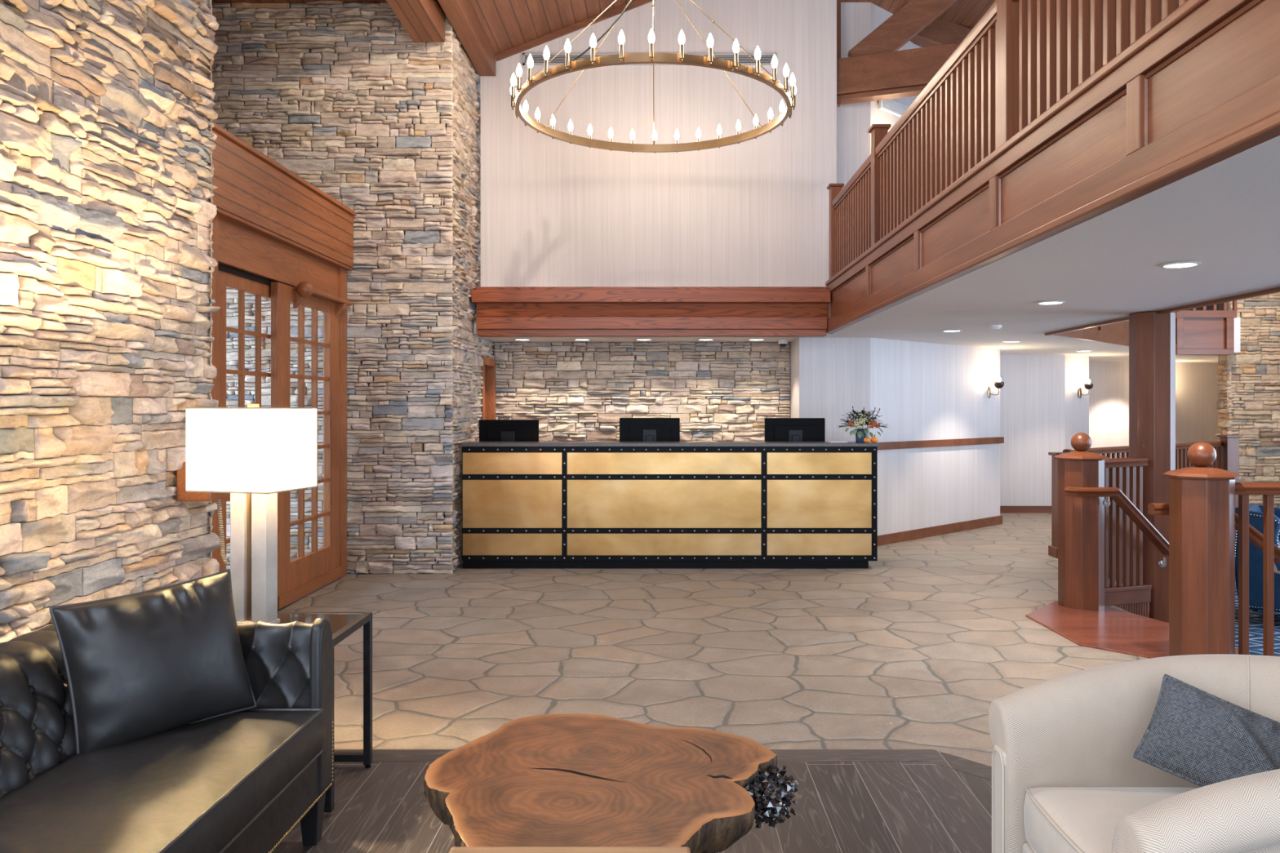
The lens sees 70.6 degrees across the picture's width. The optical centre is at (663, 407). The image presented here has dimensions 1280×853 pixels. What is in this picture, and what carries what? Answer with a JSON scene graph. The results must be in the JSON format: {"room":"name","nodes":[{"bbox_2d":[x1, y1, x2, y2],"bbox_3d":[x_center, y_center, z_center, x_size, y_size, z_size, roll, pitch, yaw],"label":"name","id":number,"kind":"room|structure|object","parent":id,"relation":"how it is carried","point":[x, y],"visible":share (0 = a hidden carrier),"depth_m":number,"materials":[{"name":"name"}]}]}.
{"room":"hotel lobby","nodes":[
{"label":"hotel lobby","id":0,"kind":"room"},
{"bbox_2d":[0,0,222,643],"bbox_3d":[-2.406,-1.100,3.640,0.119,5.200,2.480,0,0,0],"label":"stone wall","id":1,"kind":"structure","parent":0,"point":[82,50],"depth_m":3.89,"materials":[{"name":"beige stone"}]},
{"bbox_2d":[176,462,230,564],"bbox_3d":[-2.345,0.547,4.655,0.170,0.554,0.311,0,0,0],"label":"box","id":2,"kind":"object","parent":1,"relation":"attached to","point":[181,495],"visible":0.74,"depth_m":4.50,"materials":[{"name":"brown wood"}]},
{"bbox_2d":[204,0,215,559],"bbox_3d":[-2.690,-1.100,4.886,0.520,5.200,0.083,0,0,0],"label":"wall","id":3,"kind":"structure","parent":0,"point":[212,268],"depth_m":4.86,"materials":[{"name":"beige stone"}]},
{"bbox_2d":[211,0,387,4],"bbox_3d":[-3.580,-3.780,2.950,3.640,0.240,13.100,0,0,0],"label":"ceiling","id":4,"kind":"structure","parent":0,"point":[230,2],"depth_m":8.13,"materials":[{"name":"brown wood"}]},
{"bbox_2d":[386,0,444,41],"bbox_3d":[-2.101,-3.500,2.350,0.278,0.440,11.500,0,0,0],"label":"roof beam","id":5,"kind":"structure","parent":4,"relation":"attached to","point":[424,20],"depth_m":7.68,"materials":[{"name":"brown wood"}]},
{"bbox_2d":[437,0,495,75],"bbox_3d":[-1.821,-3.615,2.970,0.169,0.370,12.740,0,0,0],"label":"roof beam","id":6,"kind":"structure","parent":4,"relation":"attached to","point":[462,15],"depth_m":8.39,"materials":[{"name":"brown wood"}]},
{"bbox_2d":[211,0,453,573],"bbox_3d":[-3.605,-1.150,8.135,3.390,5.300,0.101,0,0,0],"label":"wall","id":7,"kind":"structure","parent":0,"point":[266,76],"depth_m":8.16,"materials":[{"name":"beige stone"}]},
{"bbox_2d":[217,269,271,571],"bbox_3d":[-2.932,0.287,6.370,0.057,2.395,1.100,0,0,0],"label":"door","id":8,"kind":"structure","parent":7,"relation":"in","point":[243,285],"depth_m":6.26,"materials":[{"name":"brown wood"}]},
{"bbox_2d":[204,121,355,578],"bbox_3d":[-2.882,-0.130,6.510,0.235,3.260,3.220,0,0,0],"label":"trim","id":9,"kind":"structure","parent":7,"relation":"attached to","point":[270,224],"depth_m":6.54,"materials":[{"name":"brown wood"}]},
{"bbox_2d":[271,281,341,608],"bbox_3d":[-2.866,0.278,7.300,0.067,2.415,1.280,0,0,0],"label":"door","id":10,"kind":"structure","parent":7,"relation":"in","point":[298,577],"depth_m":7.29,"materials":[{"name":"brown wood"}]},
{"bbox_2d":[293,281,352,318],"bbox_3d":[-2.784,-0.870,7.464,0.152,0.215,1.112,0,0,0],"label":"door closer","id":11,"kind":"object","parent":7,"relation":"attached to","point":[304,289],"visible":1,"depth_m":7.22,"materials":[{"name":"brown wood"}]},
{"bbox_2d":[294,285,352,306],"bbox_3d":[-2.810,-0.925,7.500,0.100,0.040,1.040,0,0,0],"label":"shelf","id":12,"kind":"object","parent":11,"relation":"attached to","point":[339,301],"depth_m":7.53,"materials":[{"name":"brown wood"}]},
{"bbox_2d":[446,28,483,570],"bbox_3d":[-1.928,-1.150,8.920,0.084,5.300,1.470,0,0,0],"label":"wall","id":13,"kind":"structure","parent":0,"point":[466,85],"depth_m":8.81,"materials":[{"name":"beige stone"}]},
{"bbox_2d":[480,338,494,359],"bbox_3d":[-1.968,-0.016,10.020,0.054,1.487,0.800,0,0,0],"label":"wall","id":14,"kind":"structure","parent":0,"point":[486,349],"depth_m":10.04,"materials":[{"name":"beige stone"}]},
{"bbox_2d":[473,355,495,438],"bbox_3d":[-2.005,0.470,10.005,0.150,2.060,0.730,0,0,0],"label":"door","id":15,"kind":"structure","parent":14,"relation":"in","point":[488,392],"depth_m":10.29,"materials":[{"name":"brown wood"}]},
{"bbox_2d":[470,0,634,54],"bbox_3d":[0.700,-4.702,3.000,5.000,2.135,13.200,0,0,0],"label":"wood ceiling","id":16,"kind":"structure","parent":0,"point":[507,24],"depth_m":8.93,"materials":[{"name":"brown wood"}]},
{"bbox_2d":[510,0,796,153],"bbox_3d":[-0.085,-3.425,7.330,2.291,2.080,2.301,0,0,0],"label":"chandelier","id":17,"kind":"object","parent":16,"relation":"hanging from","point":[651,57],"visible":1,"depth_m":6.88,"materials":[{"name":"gold metal"}]},
{"bbox_2d":[510,84,515,110],"bbox_3d":[-1.196,-2.496,7.226,0.069,0.222,0.047,0,0,0],"label":"candle holder","id":18,"kind":"object","parent":17,"relation":"on","point":[513,103],"depth_m":7.22,"materials":[{"name":"gold"}]},
{"bbox_2d":[510,72,517,101],"bbox_3d":[-1.158,-2.496,7.022,0.068,0.222,0.047,0,0,0],"label":"bulb","id":19,"kind":"object","parent":17,"relation":"on","point":[513,81],"depth_m":7.01,"materials":[{"name":"beige glass"}]},
{"bbox_2d":[515,63,524,92],"bbox_3d":[-1.085,-2.496,6.828,0.066,0.222,0.047,0,0,0],"label":"bulb","id":20,"kind":"object","parent":17,"relation":"on","point":[518,71],"depth_m":6.82,"materials":[{"name":"beige glass"}]},
{"bbox_2d":[523,100,528,125],"bbox_3d":[-1.158,-2.496,7.638,0.068,0.222,0.047,0,0,0],"label":"bulb","id":21,"kind":"object","parent":17,"relation":"on","point":[525,105],"depth_m":7.62,"materials":[{"name":"beige glass"}]},
{"bbox_2d":[527,53,535,84],"bbox_3d":[-0.977,-2.496,6.654,0.061,0.222,0.054,0,0,0],"label":"bulb","id":22,"kind":"object","parent":17,"relation":"on","point":[530,60],"depth_m":6.64,"materials":[{"name":"beige glass"}]},
{"bbox_2d":[534,107,540,133],"bbox_3d":[-1.085,-2.496,7.832,0.066,0.222,0.047,0,0,0],"label":"bulb","id":23,"kind":"object","parent":17,"relation":"on","point":[537,115],"depth_m":7.82,"materials":[{"name":"beige glass"}]},
{"bbox_2d":[543,45,551,76],"bbox_3d":[-0.839,-2.496,6.503,0.057,0.222,0.059,0,0,0],"label":"bulb","id":24,"kind":"object","parent":17,"relation":"on","point":[546,52],"depth_m":6.49,"materials":[{"name":"beige glass"}]},
{"bbox_2d":[550,115,555,138],"bbox_3d":[-0.977,-2.496,8.006,0.061,0.222,0.054,0,0,0],"label":"bulb","id":25,"kind":"object","parent":17,"relation":"on","point":[553,122],"depth_m":7.99,"materials":[{"name":"beige glass"}]},
{"bbox_2d":[564,38,571,70],"bbox_3d":[-0.676,-2.496,6.380,0.050,0.222,0.064,0,0,0],"label":"bulb","id":26,"kind":"object","parent":17,"relation":"on","point":[567,65],"depth_m":6.36,"materials":[{"name":"beige glass"}]},
{"bbox_2d":[568,120,573,143],"bbox_3d":[-0.839,-2.496,8.156,0.057,0.222,0.059,0,0,0],"label":"bulb","id":27,"kind":"object","parent":17,"relation":"on","point":[570,125],"depth_m":8.14,"materials":[{"name":"beige glass"}]},
{"bbox_2d":[587,124,592,147],"bbox_3d":[-0.676,-2.496,8.280,0.050,0.222,0.064,0,0,0],"label":"bulb","id":28,"kind":"object","parent":17,"relation":"on","point":[589,129],"depth_m":8.27,"materials":[{"name":"beige glass"}]},
{"bbox_2d":[590,32,596,65],"bbox_3d":[-0.492,-2.496,6.289,0.046,0.222,0.067,0,0,0],"label":"candle holder","id":29,"kind":"object","parent":17,"relation":"on","point":[593,40],"depth_m":6.27,"materials":[{"name":"beige"}]},
{"bbox_2d":[608,127,613,151],"bbox_3d":[-0.492,-2.496,8.371,0.046,0.222,0.067,0,0,0],"label":"bulb","id":30,"kind":"object","parent":17,"relation":"on","point":[611,132],"depth_m":8.36,"materials":[{"name":"beige glass"}]},
{"bbox_2d":[617,29,625,62],"bbox_3d":[-0.292,-2.496,6.233,0.047,0.222,0.068,0,0,0],"label":"candle holder","id":31,"kind":"object","parent":17,"relation":"on","point":[621,56],"depth_m":6.21,"materials":[{"name":"beige"}]},
{"bbox_2d":[630,128,635,152],"bbox_3d":[-0.292,-2.496,8.427,0.047,0.222,0.068,0,0,0],"label":"bulb","id":32,"kind":"object","parent":17,"relation":"on","point":[632,135],"depth_m":8.42,"materials":[{"name":"beige glass"}]},
{"bbox_2d":[648,28,654,60],"bbox_3d":[-0.085,-2.496,6.214,0.046,0.222,0.068,0,0,0],"label":"candle holder","id":33,"kind":"object","parent":17,"relation":"on","point":[651,36],"depth_m":6.19,"materials":[{"name":"beige"}]},
{"bbox_2d":[652,129,657,153],"bbox_3d":[-0.085,-2.496,8.446,0.046,0.222,0.068,0,0,0],"label":"bulb","id":34,"kind":"object","parent":17,"relation":"on","point":[654,146],"depth_m":8.43,"materials":[{"name":"beige glass"}]},
{"bbox_2d":[674,128,679,152],"bbox_3d":[0.122,-2.496,8.427,0.047,0.222,0.068,0,0,0],"label":"bulb","id":35,"kind":"object","parent":17,"relation":"on","point":[677,134],"depth_m":8.42,"materials":[{"name":"beige glass"}]},
{"bbox_2d":[678,30,684,62],"bbox_3d":[0.122,-2.496,6.233,0.047,0.222,0.068,0,0,0],"label":"candle holder","id":36,"kind":"object","parent":17,"relation":"on","point":[681,37],"depth_m":6.21,"materials":[{"name":"beige"}]},
{"bbox_2d":[696,127,701,151],"bbox_3d":[0.322,-2.496,8.371,0.046,0.222,0.067,0,0,0],"label":"bulb","id":37,"kind":"object","parent":17,"relation":"on","point":[698,133],"depth_m":8.36,"materials":[{"name":"beige glass"}]},
{"bbox_2d":[706,33,713,64],"bbox_3d":[0.322,-2.496,6.289,0.046,0.222,0.067,0,0,0],"label":"candle holder","id":38,"kind":"object","parent":17,"relation":"on","point":[709,41],"depth_m":6.27,"materials":[{"name":"beige"}]},
{"bbox_2d":[716,124,721,147],"bbox_3d":[0.506,-2.496,8.280,0.050,0.222,0.064,0,0,0],"label":"bulb","id":39,"kind":"object","parent":17,"relation":"on","point":[719,130],"depth_m":8.27,"materials":[{"name":"beige glass"}]},
{"bbox_2d":[732,38,739,70],"bbox_3d":[0.506,-2.496,6.380,0.050,0.222,0.064,0,0,0],"label":"bulb","id":40,"kind":"object","parent":17,"relation":"on","point":[735,65],"depth_m":6.36,"materials":[{"name":"beige glass"}]},
{"bbox_2d":[736,120,741,144],"bbox_3d":[0.669,-2.496,8.156,0.057,0.222,0.059,0,0,0],"label":"bulb","id":41,"kind":"object","parent":17,"relation":"on","point":[738,125],"depth_m":8.14,"materials":[{"name":"beige glass"}]},
{"bbox_2d":[753,114,758,138],"bbox_3d":[0.807,-2.496,8.006,0.061,0.222,0.054,0,0,0],"label":"bulb","id":42,"kind":"object","parent":17,"relation":"on","point":[755,122],"depth_m":7.99,"materials":[{"name":"beige glass"}]},
{"bbox_2d":[753,45,760,76],"bbox_3d":[0.669,-2.496,6.503,0.057,0.222,0.059,0,0,0],"label":"bulb","id":43,"kind":"object","parent":17,"relation":"on","point":[757,53],"depth_m":6.48,"materials":[{"name":"beige glass"}]},
{"bbox_2d":[768,107,773,133],"bbox_3d":[0.915,-2.496,7.832,0.066,0.222,0.047,0,0,0],"label":"bulb","id":44,"kind":"object","parent":17,"relation":"on","point":[770,113],"depth_m":7.82,"materials":[{"name":"beige glass"}]},
{"bbox_2d":[769,53,777,84],"bbox_3d":[0.807,-2.496,6.654,0.061,0.222,0.054,0,0,0],"label":"bulb","id":45,"kind":"object","parent":17,"relation":"on","point":[774,62],"depth_m":6.64,"materials":[{"name":"beige glass"}]},
{"bbox_2d":[779,100,784,125],"bbox_3d":[0.988,-2.496,7.638,0.068,0.222,0.047,0,0,0],"label":"bulb","id":46,"kind":"object","parent":17,"relation":"on","point":[782,105],"depth_m":7.62,"materials":[{"name":"beige glass"}]},
{"bbox_2d":[781,63,789,92],"bbox_3d":[0.915,-2.496,6.828,0.066,0.222,0.047,0,0,0],"label":"bulb","id":47,"kind":"object","parent":17,"relation":"on","point":[785,71],"depth_m":6.82,"materials":[{"name":"beige glass"}]},
{"bbox_2d":[787,72,795,101],"bbox_3d":[0.988,-2.496,7.022,0.068,0.222,0.047,0,0,0],"label":"bulb","id":48,"kind":"object","parent":17,"relation":"on","point":[792,80],"depth_m":7.01,"materials":[{"name":"beige glass"}]},
{"bbox_2d":[791,84,796,110],"bbox_3d":[1.026,-2.496,7.226,0.069,0.222,0.047,0,0,0],"label":"candle holder","id":49,"kind":"object","parent":17,"relation":"on","point":[793,103],"depth_m":7.21,"materials":[{"name":"gold metal"}]},
{"bbox_2d":[493,342,791,441],"bbox_3d":[-0.250,0.070,10.389,3.420,1.660,0.092,0,0,0],"label":"stone wall","id":50,"kind":"structure","parent":0,"point":[661,405],"depth_m":10.41,"materials":[{"name":"beige stone"}]},
{"bbox_2d":[480,0,836,286],"bbox_3d":[-0.055,-3.135,9.430,3.690,4.730,0.140,0,0,0],"label":"wall","id":51,"kind":"structure","parent":0,"point":[753,212],"depth_m":9.36,"materials":[{"name":"paper"}]},
{"bbox_2d":[522,53,544,65],"bbox_3d":[-1.349,-3.606,9.349,0.219,0.118,0.022,0,0,0],"label":"air vent","id":52,"kind":"object","parent":51,"relation":"in","point":[538,58],"depth_m":9.34,"materials":[{"name":"grey metal"}]},
{"bbox_2d":[548,53,565,65],"bbox_3d":[-1.104,-3.606,9.349,0.169,0.118,0.022,0,0,0],"label":"air vent","id":53,"kind":"object","parent":51,"relation":"in","point":[560,59],"depth_m":9.34,"materials":[{"name":"grey metal"}]},
{"bbox_2d":[496,0,654,61],"bbox_3d":[0.010,-4.298,9.345,3.480,1.414,0.030,0,0,0],"label":"trim","id":54,"kind":"structure","parent":51,"relation":"attached to","point":[517,49],"depth_m":9.33,"materials":[{"name":"brown wood"}]},
{"bbox_2d":[712,53,733,61],"bbox_3d":[0.613,-3.627,9.349,0.211,0.076,0.022,0,0,0],"label":"air vent","id":55,"kind":"object","parent":51,"relation":"in","point":[728,56],"depth_m":9.34,"materials":[{"name":"grey metal"}]},
{"bbox_2d":[737,53,755,65],"bbox_3d":[0.858,-3.606,9.349,0.177,0.118,0.022,0,0,0],"label":"air vent","id":56,"kind":"object","parent":51,"relation":"in","point":[746,59],"depth_m":9.34,"materials":[{"name":"grey metal"}]},
{"bbox_2d":[760,53,776,65],"bbox_3d":[1.077,-3.606,9.349,0.160,0.118,0.022,0,0,0],"label":"air vent","id":57,"kind":"object","parent":51,"relation":"in","point":[766,59],"depth_m":9.34,"materials":[{"name":"grey metal"}]},
{"bbox_2d":[271,512,1149,852],"bbox_3d":[2.100,1.550,6.300,15.000,0.100,19.800,0,0,0],"label":"floor","id":58,"kind":"structure","parent":0,"point":[913,649],"depth_m":5.24,"materials":[{"name":"beige stone"}]},
{"bbox_2d":[0,617,333,852],"bbox_3d":[-1.620,1.098,2.109,0.937,0.803,2.158,0,0,0],"label":"leather sofa","id":59,"kind":"object","parent":58,"relation":"on","point":[239,782],"visible":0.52,"depth_m":2.58,"materials":[{"name":"black leather"}]},
{"bbox_2d":[48,568,257,754],"bbox_3d":[-1.600,0.800,2.865,0.571,0.501,0.273,0,0,-45],"label":"leather pillow","id":60,"kind":"object","parent":59,"relation":"on","point":[141,664],"visible":0.98,"depth_m":2.76,"materials":[{"name":"black leather"}]},
{"bbox_2d":[277,612,372,813],"bbox_3d":[-1.621,1.177,3.555,0.798,0.645,0.470,0,0,0],"label":"end table","id":61,"kind":"object","parent":58,"relation":"on","point":[343,624],"visible":0.35,"depth_m":3.75,"materials":[{"name":"grey metal"}]},
{"bbox_2d":[185,404,317,623],"bbox_3d":[-1.625,0.419,3.575,0.366,0.872,0.302,0,0,13],"label":"table lamp","id":62,"kind":"object","parent":61,"relation":"on","point":[253,454],"visible":0.95,"depth_m":3.49,"materials":[{"name":"white fabric"}]},
{"bbox_2d":[448,847,690,852],"bbox_3d":[-0.212,1.248,1.752,0.545,0.505,0.605,0,0,0],"label":"bench","id":63,"kind":"object","parent":58,"relation":"on","point":[453,850],"visible":1,"depth_m":2.03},
{"bbox_2d":[423,713,799,852],"bbox_3d":[-0.187,1.281,2.572,1.054,0.444,1.043,0,0,26],"label":"coffee table","id":64,"kind":"object","parent":58,"relation":"on","point":[546,780],"visible":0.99,"depth_m":2.54,"materials":[{"name":"brown wood"}]},
{"bbox_2d":[333,749,933,761],"bbox_3d":[-2.110,1.549,3.897,6.580,0.100,0.135,0,0,0],"label":"trim","id":65,"kind":"structure","parent":58,"relation":"on","point":[378,755],"depth_m":3.91,"materials":[{"name":"grey wood"}]},
{"bbox_2d":[461,441,880,568],"bbox_3d":[0.065,0.913,8.742,3.890,1.173,0.755,0,0,0],"label":"reception desk","id":66,"kind":"object","parent":58,"relation":"on","point":[526,504],"visible":1,"depth_m":8.41,"materials":[{"name":"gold metal"}]},
{"bbox_2d":[479,419,538,441],"bbox_3d":[-1.546,0.426,8.960,0.600,0.618,0.200,0,0,4],"label":"computer monitor","id":67,"kind":"object","parent":66,"relation":"on","point":[490,430],"visible":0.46,"depth_m":8.96,"materials":[{"name":"black plastic"}]},
{"bbox_2d":[619,417,679,441],"bbox_3d":[-0.142,0.416,8.960,0.600,0.637,0.200,0,0,0],"label":"computer monitor","id":68,"kind":"object","parent":66,"relation":"on","point":[631,429],"visible":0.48,"depth_m":8.98,"materials":[{"name":"black plastic"}]},
{"bbox_2d":[461,441,880,446],"bbox_3d":[0.065,0.343,8.582,3.890,0.031,0.435,0,0,0],"label":"countertop","id":69,"kind":"structure","parent":66,"relation":"on","point":[470,443],"depth_m":8.36,"materials":[{"name":"stone"}]},
{"bbox_2d":[764,417,825,441],"bbox_3d":[1.303,0.417,8.960,0.600,0.635,0.200,0,0,-1],"label":"computer monitor","id":70,"kind":"object","parent":66,"relation":"on","point":[776,429],"visible":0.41,"depth_m":8.98,"materials":[{"name":"black plastic"}]},
{"bbox_2d":[836,406,888,442],"bbox_3d":[1.899,0.154,8.557,0.482,0.345,0.387,0,0,26],"label":"flower vase","id":71,"kind":"object","parent":66,"relation":"on","point":[860,433],"visible":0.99,"depth_m":8.50,"materials":[{"name":"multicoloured plant"}]},
{"bbox_2d":[928,749,991,780],"bbox_3d":[5.292,1.549,2.730,8.571,0.100,1.211,0,0,9],"label":"trim","id":72,"kind":"structure","parent":58,"relation":"on","point":[952,762],"depth_m":3.80,"materials":[{"name":"grey wood"}]},
{"bbox_2d":[1048,452,1123,577],"bbox_3d":[4.001,0.975,8.280,0.204,1.050,1.884,0,0,1],"label":"railing","id":73,"kind":"object","parent":58,"relation":"on","point":[1053,548],"visible":0.08,"depth_m":9.11,"materials":[{"name":"brown wood"}]},
{"bbox_2d":[988,654,1279,852],"bbox_3d":[1.365,1.067,2.140,0.917,0.867,0.862,0,0,0],"label":"barrel armchair","id":74,"kind":"object","parent":58,"relation":"on","point":[1067,778],"visible":0.95,"depth_m":2.40,"materials":[{"name":"beige fabric"}]},
{"bbox_2d":[1023,786,1197,852],"bbox_3d":[1.286,1.065,2.140,0.685,0.170,0.519,0,0,0],"label":"seat cushion","id":75,"kind":"object","parent":74,"relation":"on","point":[1057,820],"depth_m":2.25,"materials":[{"name":"beige fabric"}]},
{"bbox_2d":[1133,674,1279,786],"bbox_3d":[1.384,0.836,2.200,0.420,0.296,0.161,0,0,34],"label":"pillow","id":76,"kind":"object","parent":74,"relation":"on","point":[1197,736],"visible":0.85,"depth_m":2.19,"materials":[{"name":"grey fabric"}]},
{"bbox_2d":[1062,435,1242,507],"bbox_3d":[5.709,0.920,10.314,3.909,1.160,0.277,0,0,-38],"label":"railing","id":77,"kind":"object","parent":58,"relation":"on","point":[1227,449],"visible":0.16,"depth_m":11.34,"materials":[{"name":"brown wood"}]},
{"bbox_2d":[1163,441,1241,656],"bbox_3d":[3.030,0.846,5.090,0.356,1.309,0.356,0,0,0],"label":"newel post","id":78,"kind":"object","parent":58,"relation":"on","point":[1202,497],"visible":0.91,"depth_m":4.98,"materials":[{"name":"brown wood"}]},
{"bbox_2d":[1147,502,1279,573],"bbox_3d":[3.416,0.866,5.231,1.112,0.614,0.223,0,0,0],"label":"stair handrail","id":79,"kind":"object","parent":78,"relation":"attached to","point":[1255,537],"visible":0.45,"depth_m":5.25,"materials":[{"name":"brown wood"}]},
{"bbox_2d":[1235,482,1279,656],"bbox_3d":[4.680,0.929,5.080,3.040,1.021,0.084,0,0,0],"label":"stair railing","id":80,"kind":"object","parent":78,"relation":"attached to","point":[1243,490],"visible":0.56,"depth_m":5.06,"materials":[{"name":"brown wood"}]},
{"bbox_2d":[473,135,1279,362],"bbox_3d":[3.700,-1.000,6.250,11.800,0.480,19.500,0,0,0],"label":"ceiling","id":81,"kind":"structure","parent":0,"point":[1224,215],"depth_m":5.15,"materials":[{"name":"paint"}]},
{"bbox_2d":[471,286,831,337],"bbox_3d":[-0.129,-0.984,9.205,3.602,0.503,0.310,0,0,0],"label":"beam","id":82,"kind":"structure","parent":81,"relation":"attached to","point":[501,311],"depth_m":9.14,"materials":[{"name":"red wood"}]},
{"bbox_2d":[825,0,1279,333],"bbox_3d":[1.695,-1.024,5.210,0.100,0.523,8.020,0,0,0],"label":"fascia","id":83,"kind":"object","parent":81,"relation":"attached to","point":[1199,89],"visible":0.97,"depth_m":3.43,"materials":[{"name":"brown wood"}]},
{"bbox_2d":[826,0,1187,279],"bbox_3d":[1.735,-1.780,5.207,0.150,0.990,8.015,0,0,0],"label":"gallery railing","id":84,"kind":"object","parent":83,"relation":"on","point":[1022,57],"visible":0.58,"depth_m":4.95,"materials":[{"name":"brown wood"}]},
{"bbox_2d":[1053,311,1177,353],"bbox_3d":[5.395,-1.028,10.626,0.055,0.585,4.243,0,0,44],"label":"fascia","id":85,"kind":"object","parent":81,"relation":"attached to","point":[1117,333],"visible":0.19,"depth_m":10.20,"materials":[{"name":"brown wood"}]},
{"bbox_2d":[1044,286,1279,335],"bbox_3d":[3.885,-0.998,2.830,0.050,0.525,12.660,0,0,0],"label":"trim","id":86,"kind":"structure","parent":81,"relation":"attached to","point":[1276,290],"depth_m":6.63,"materials":[{"name":"brown wood"}]},
{"bbox_2d":[1159,261,1201,267],"bbox_3d":[2.720,-0.754,4.760,0.198,0.011,0.198,0,0,0],"label":"recessed light","id":87,"kind":"object","parent":81,"relation":"in","point":[1184,264],"visible":1,"depth_m":4.73,"materials":[{"name":"white plastic"}]},
{"bbox_2d":[1175,310,1236,355],"bbox_3d":[7.320,-1.020,12.270,0.840,0.600,0.140,0,0,0],"label":"fascia","id":88,"kind":"object","parent":81,"relation":"attached to","point":[1197,332],"visible":0.85,"depth_m":12.23,"materials":[{"name":"brown wood"}]},
{"bbox_2d":[1191,300,1237,311],"bbox_3d":[7.200,-1.715,12.280,1.400,0.790,0.080,0,0,0],"label":"gallery railing","id":89,"kind":"object","parent":88,"relation":"on","point":[1235,302],"visible":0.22,"depth_m":12.26,"materials":[{"name":"brown wood"}]},
{"bbox_2d":[790,2,1218,535],"bbox_3d":[5.446,-1.650,13.113,10.385,6.300,1.844,0,0,-35],"label":"wall","id":90,"kind":"structure","parent":0,"point":[922,391],"depth_m":10.85,"materials":[{"name":"paper"}]},
{"bbox_2d":[879,98,908,116],"bbox_3d":[2.752,-3.320,10.178,1.100,0.140,0.034,0,0,-42],"label":"air vent","id":91,"kind":"object","parent":90,"relation":"in","point":[891,106],"visible":0.3,"depth_m":9.95,"materials":[{"name":"white plastic"}]},
{"bbox_2d":[877,515,1002,546],"bbox_3d":[3.037,1.445,10.537,3.516,0.110,0.448,0,0,-34],"label":"baseboard","id":92,"kind":"structure","parent":90,"relation":"attached to","point":[887,539],"depth_m":10.62,"materials":[{"name":"brown wood"}]},
{"bbox_2d":[877,436,1004,449],"bbox_3d":[3.039,0.415,10.528,3.528,0.080,0.465,0,0,-34],"label":"trim","id":93,"kind":"structure","parent":90,"relation":"attached to","point":[962,442],"depth_m":10.62,"materials":[{"name":"brown wood"}]},
{"bbox_2d":[1000,506,1051,512],"bbox_3d":[5.437,1.450,12.960,1.648,0.100,0.225,0,0,-11],"label":"baseboard","id":94,"kind":"structure","parent":90,"relation":"attached to","point":[1002,508],"depth_m":12.90,"materials":[{"name":"brown wood"}]},
{"bbox_2d":[840,0,1178,29],"bbox_3d":[5.995,-4.974,6.250,8.410,1.189,19.700,0,0,0],"label":"ceiling","id":95,"kind":"structure","parent":0,"point":[966,13],"depth_m":9.91,"materials":[{"name":"brown wood"}]},
{"bbox_2d":[836,0,1161,106],"bbox_3d":[4.268,-3.901,9.841,4.480,1.402,2.380,0,0,20],"label":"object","id":96,"kind":"structure","parent":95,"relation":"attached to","point":[873,69],"depth_m":9.42,"materials":[{"name":"brown wood"}]},
{"bbox_2d":[1214,355,1231,440],"bbox_3d":[7.870,0.550,12.740,0.089,3.400,0.280,0,0,0],"label":"wall","id":97,"kind":"structure","parent":0,"point":[1221,403],"depth_m":12.73,"materials":[{"name":"beige stone"}]},
{"bbox_2d":[1226,292,1279,507],"bbox_3d":[8.670,-0.350,12.597,1.600,5.200,0.077,0,0,0],"label":"stone wall","id":98,"kind":"structure","parent":0,"point":[1267,467],"depth_m":12.61,"materials":[{"name":"beige stone"}]},
{"bbox_2d":[1235,581,1279,655],"bbox_3d":[6.450,2.300,8.950,6.300,0.100,7.900,0,0,0],"label":"floor","id":99,"kind":"structure","parent":0,"point":[1255,618],"depth_m":9.10,"materials":[{"name":"blue carpet"}]},
{"bbox_2d":[1025,600,1249,658],"bbox_3d":[3.440,1.869,5.990,1.680,0.762,1.980,0,0,0],"label":"stairs","id":100,"kind":"structure","parent":99,"relation":"on","point":[1106,628],"depth_m":6.08,"materials":[{"name":"brown wood"}]},
{"bbox_2d":[1053,432,1109,609],"bbox_3d":[3.140,0.843,6.800,0.352,1.314,0.352,0,0,0],"label":"newel post","id":101,"kind":"object","parent":100,"relation":"on","point":[1081,520],"visible":1,"depth_m":6.68,"materials":[{"name":"brown wood"}]},
{"bbox_2d":[1064,486,1168,567],"bbox_3d":[3.451,0.903,6.732,1.027,0.648,0.202,0,0,-19],"label":"stair handrail","id":102,"kind":"object","parent":101,"relation":"attached to","point":[1116,494],"visible":0.94,"depth_m":6.66,"materials":[{"name":"brown wood"}]},
{"bbox_2d":[1104,457,1151,617],"bbox_3d":[3.502,1.315,6.924,0.522,1.871,0.092,0,0,-18],"label":"stair railing","id":103,"kind":"object","parent":100,"relation":"on","point":[1134,597],"visible":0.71,"depth_m":6.92,"materials":[{"name":"brown wood"}]},
{"bbox_2d":[1128,311,1175,622],"bbox_3d":[3.890,0.748,7.200,0.305,3.005,0.305,0,0,0],"label":"post","id":104,"kind":"object","parent":99,"relation":"on","point":[1152,335],"visible":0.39,"depth_m":7.06,"materials":[{"name":"brown wood"}]},
{"bbox_2d":[1235,502,1279,613],"bbox_3d":[6.590,1.652,9.577,0.920,1.196,0.820,0,0,42],"label":"chair","id":105,"kind":"object","parent":99,"relation":"on","point":[1255,512],"visible":0.38,"depth_m":9.42,"materials":[{"name":"blue fabric"}]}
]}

